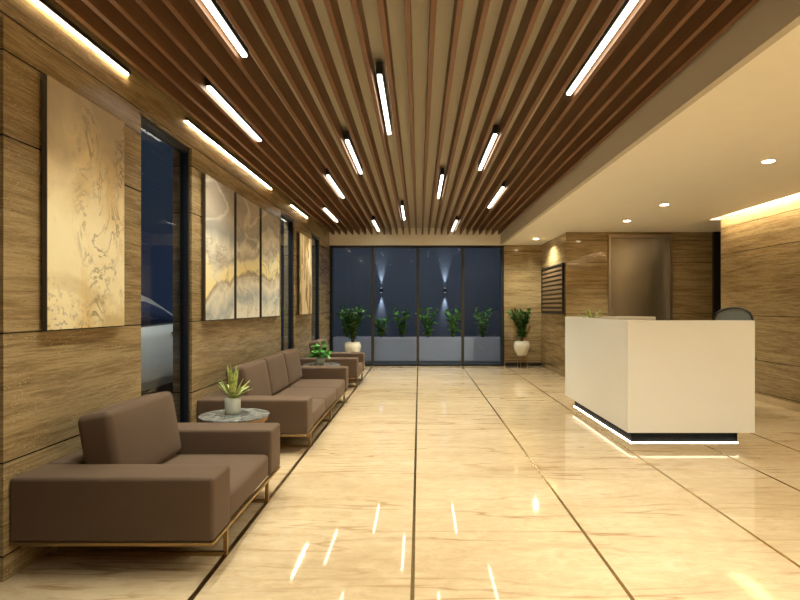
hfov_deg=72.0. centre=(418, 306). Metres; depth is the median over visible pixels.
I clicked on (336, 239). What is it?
ceiling beam
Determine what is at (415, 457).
trim
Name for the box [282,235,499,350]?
wall
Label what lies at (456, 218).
ceiling light
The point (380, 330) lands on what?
shrub
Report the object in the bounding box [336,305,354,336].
shrub
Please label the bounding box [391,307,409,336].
shrub
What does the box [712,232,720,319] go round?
door
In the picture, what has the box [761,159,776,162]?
recessed light
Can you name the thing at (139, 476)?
armchair
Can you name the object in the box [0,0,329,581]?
wall
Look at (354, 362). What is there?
armchair
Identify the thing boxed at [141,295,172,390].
car
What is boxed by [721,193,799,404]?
wall
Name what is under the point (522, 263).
wall
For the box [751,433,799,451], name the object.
trim
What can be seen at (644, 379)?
reception desk
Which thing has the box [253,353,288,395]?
cushion
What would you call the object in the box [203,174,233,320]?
painting
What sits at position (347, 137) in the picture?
ceiling light
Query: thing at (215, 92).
ceiling light
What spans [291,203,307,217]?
light strip
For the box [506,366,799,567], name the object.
trim
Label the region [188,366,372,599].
trim
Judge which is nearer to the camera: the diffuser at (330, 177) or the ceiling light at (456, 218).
the diffuser at (330, 177)
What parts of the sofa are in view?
backrest frame, armrest, frame, armrest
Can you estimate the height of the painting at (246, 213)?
1.325 m
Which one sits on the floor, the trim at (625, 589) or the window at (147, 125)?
the trim at (625, 589)
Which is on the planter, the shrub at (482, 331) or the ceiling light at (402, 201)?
the shrub at (482, 331)
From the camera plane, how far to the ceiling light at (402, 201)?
9.15 m
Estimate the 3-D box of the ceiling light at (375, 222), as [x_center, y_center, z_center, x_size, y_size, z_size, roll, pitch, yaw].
[-0.850,-1.655,10.985,0.044,0.100,1.428,0,0,0]
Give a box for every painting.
[42,75,123,330]
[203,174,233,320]
[234,193,259,318]
[260,209,279,316]
[298,232,311,314]
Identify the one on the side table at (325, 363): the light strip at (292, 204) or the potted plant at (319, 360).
the potted plant at (319, 360)
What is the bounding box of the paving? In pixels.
[365,362,499,363]
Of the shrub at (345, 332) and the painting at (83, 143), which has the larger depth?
the shrub at (345, 332)
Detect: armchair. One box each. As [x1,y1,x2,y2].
[9,391,279,555]
[300,338,328,365]
[324,352,364,386]
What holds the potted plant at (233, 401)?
on the side table at (247, 415)
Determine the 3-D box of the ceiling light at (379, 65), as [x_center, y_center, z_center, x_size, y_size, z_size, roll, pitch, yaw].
[-0.276,-1.655,4.475,0.044,0.100,1.306,0,0,0]
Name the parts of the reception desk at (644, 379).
panel, panel, panel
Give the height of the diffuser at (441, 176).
0.016 m
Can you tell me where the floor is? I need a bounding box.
[0,366,799,599]
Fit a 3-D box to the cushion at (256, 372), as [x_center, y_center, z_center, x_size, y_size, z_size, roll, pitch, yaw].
[-1.686,0.768,5.490,0.253,0.436,0.769,0,0,0]
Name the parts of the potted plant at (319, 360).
pot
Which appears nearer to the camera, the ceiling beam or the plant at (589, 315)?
the plant at (589, 315)
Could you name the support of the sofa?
on the floor
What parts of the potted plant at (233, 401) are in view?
pot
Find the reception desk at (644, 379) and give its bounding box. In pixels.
[565,317,754,442]
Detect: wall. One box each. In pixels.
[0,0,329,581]
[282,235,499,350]
[504,245,540,365]
[541,232,574,376]
[575,232,711,319]
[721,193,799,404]
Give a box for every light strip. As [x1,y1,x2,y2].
[34,0,130,74]
[185,117,272,188]
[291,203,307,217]
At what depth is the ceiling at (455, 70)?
4.04 m
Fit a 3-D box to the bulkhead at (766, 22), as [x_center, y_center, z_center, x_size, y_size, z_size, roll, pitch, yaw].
[1.812,-1.608,4.925,0.055,0.484,14.250,0,0,0]
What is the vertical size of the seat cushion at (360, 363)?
0.179 m
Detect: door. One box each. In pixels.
[608,234,671,319]
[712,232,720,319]
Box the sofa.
[197,348,348,446]
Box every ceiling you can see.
[55,0,758,234]
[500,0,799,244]
[503,25,799,244]
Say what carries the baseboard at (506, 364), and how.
attached to the wall at (522, 263)
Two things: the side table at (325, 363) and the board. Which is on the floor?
the side table at (325, 363)
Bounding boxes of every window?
[141,115,188,422]
[281,212,292,348]
[311,233,318,339]
[330,245,503,365]
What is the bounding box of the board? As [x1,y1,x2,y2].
[541,263,564,314]
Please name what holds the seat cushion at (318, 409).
on the sofa
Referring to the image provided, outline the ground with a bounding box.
[141,337,281,396]
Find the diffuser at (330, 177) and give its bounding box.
[327,175,343,197]
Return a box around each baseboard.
[505,363,540,365]
[755,393,799,411]
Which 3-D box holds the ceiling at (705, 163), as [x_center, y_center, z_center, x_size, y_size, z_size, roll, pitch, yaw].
[3.995,-1.393,5.035,4.310,0.054,14.470,0,0,0]
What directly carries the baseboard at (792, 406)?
attached to the wall at (760, 244)
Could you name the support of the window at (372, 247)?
in the wall at (522, 263)
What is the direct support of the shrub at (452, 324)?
on the planter
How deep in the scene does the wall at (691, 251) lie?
10.05 m
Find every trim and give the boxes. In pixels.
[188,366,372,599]
[410,366,417,599]
[462,366,634,599]
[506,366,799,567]
[554,372,799,491]
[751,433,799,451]
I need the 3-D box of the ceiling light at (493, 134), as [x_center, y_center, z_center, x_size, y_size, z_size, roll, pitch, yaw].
[0.715,-1.655,5.804,0.044,0.100,1.326,0,0,0]
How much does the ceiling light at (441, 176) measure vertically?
0.100 m
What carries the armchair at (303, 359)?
on the floor
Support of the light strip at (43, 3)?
attached to the wall at (50, 379)
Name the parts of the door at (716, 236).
panel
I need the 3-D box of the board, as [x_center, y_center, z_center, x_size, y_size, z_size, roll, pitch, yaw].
[2.664,-0.340,11.020,0.045,0.960,1.740,0,0,0]
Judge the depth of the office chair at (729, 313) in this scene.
7.11 m
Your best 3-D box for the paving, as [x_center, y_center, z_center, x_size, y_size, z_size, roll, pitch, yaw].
[0.100,1.357,13.355,5.000,0.094,2.290,0,0,0]
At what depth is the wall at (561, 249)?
10.59 m
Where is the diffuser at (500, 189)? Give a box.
[488,187,503,207]
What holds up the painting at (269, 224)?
attached to the wall at (50, 379)
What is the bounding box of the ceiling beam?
[329,228,499,244]
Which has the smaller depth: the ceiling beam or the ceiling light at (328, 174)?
the ceiling light at (328, 174)
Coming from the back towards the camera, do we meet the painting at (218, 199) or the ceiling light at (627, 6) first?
the painting at (218, 199)
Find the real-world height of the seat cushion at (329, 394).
0.179 m
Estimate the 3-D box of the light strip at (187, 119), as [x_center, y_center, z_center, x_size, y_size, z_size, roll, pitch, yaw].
[-1.952,-1.577,5.960,0.022,0.030,2.680,0,0,0]
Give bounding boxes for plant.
[218,364,250,414]
[307,340,330,364]
[339,305,365,351]
[507,307,531,367]
[578,308,604,317]
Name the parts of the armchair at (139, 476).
backrest frame, armrest, frame, armrest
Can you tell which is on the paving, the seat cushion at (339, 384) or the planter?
the planter
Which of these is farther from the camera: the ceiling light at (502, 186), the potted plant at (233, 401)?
the ceiling light at (502, 186)
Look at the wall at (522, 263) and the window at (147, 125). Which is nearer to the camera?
the window at (147, 125)
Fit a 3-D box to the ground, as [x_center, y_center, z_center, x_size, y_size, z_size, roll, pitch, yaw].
[-4.000,1.433,9.000,24.000,0.055,34.000,0,0,0]
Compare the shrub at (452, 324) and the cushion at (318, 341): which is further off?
the shrub at (452, 324)
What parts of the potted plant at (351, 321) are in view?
pot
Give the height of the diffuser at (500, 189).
0.016 m
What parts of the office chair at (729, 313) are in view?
backrest, frame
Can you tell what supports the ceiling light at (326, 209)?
attached to the ceiling at (455, 70)
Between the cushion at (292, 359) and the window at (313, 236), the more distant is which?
the window at (313, 236)
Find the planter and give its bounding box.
[333,336,499,361]
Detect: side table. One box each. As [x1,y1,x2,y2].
[198,408,269,422]
[303,362,339,365]
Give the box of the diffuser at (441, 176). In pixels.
[437,175,442,197]
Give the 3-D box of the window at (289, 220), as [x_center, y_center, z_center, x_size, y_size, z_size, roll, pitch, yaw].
[-2.020,-0.037,8.250,0.070,2.675,0.840,0,0,0]
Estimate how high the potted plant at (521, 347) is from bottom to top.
1.293 m
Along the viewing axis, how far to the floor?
3.51 m
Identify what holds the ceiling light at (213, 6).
attached to the ceiling at (455, 70)
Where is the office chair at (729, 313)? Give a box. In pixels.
[713,307,756,358]
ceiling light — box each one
[202,0,247,56]
[205,76,261,140]
[323,204,337,221]
[326,168,344,197]
[344,131,362,173]
[372,216,379,230]
[376,62,391,133]
[401,200,405,219]
[437,168,443,197]
[451,216,457,230]
[478,125,497,169]
[487,180,504,207]
[565,0,637,94]
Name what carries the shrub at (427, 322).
on the planter
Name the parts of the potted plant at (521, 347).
pot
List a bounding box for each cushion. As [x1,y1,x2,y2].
[78,391,180,463]
[161,454,267,516]
[226,359,271,395]
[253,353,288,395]
[273,388,335,410]
[274,348,302,385]
[286,379,344,398]
[309,338,329,356]
[312,398,324,425]
[359,362,362,372]
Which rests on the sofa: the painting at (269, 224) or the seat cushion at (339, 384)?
the seat cushion at (339, 384)
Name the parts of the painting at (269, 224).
edge frame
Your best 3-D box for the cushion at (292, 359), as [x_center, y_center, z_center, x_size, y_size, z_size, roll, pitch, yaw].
[-1.686,0.768,7.043,0.253,0.436,0.769,0,0,0]
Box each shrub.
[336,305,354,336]
[366,315,390,336]
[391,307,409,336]
[415,307,437,336]
[443,308,465,336]
[471,307,496,336]
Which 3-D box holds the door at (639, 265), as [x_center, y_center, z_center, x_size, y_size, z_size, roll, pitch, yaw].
[4.025,-0.010,10.095,1.150,2.620,0.190,0,0,0]
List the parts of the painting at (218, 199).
edge frame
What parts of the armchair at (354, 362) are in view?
armrest, armrest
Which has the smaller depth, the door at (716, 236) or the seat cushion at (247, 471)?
the seat cushion at (247, 471)
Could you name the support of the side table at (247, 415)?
on the floor
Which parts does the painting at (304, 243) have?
edge frame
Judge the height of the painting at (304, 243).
1.325 m
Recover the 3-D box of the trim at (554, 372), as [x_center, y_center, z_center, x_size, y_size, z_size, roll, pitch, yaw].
[2.690,1.301,4.940,0.018,0.005,14.280,0,0,0]
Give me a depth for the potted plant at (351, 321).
11.37 m

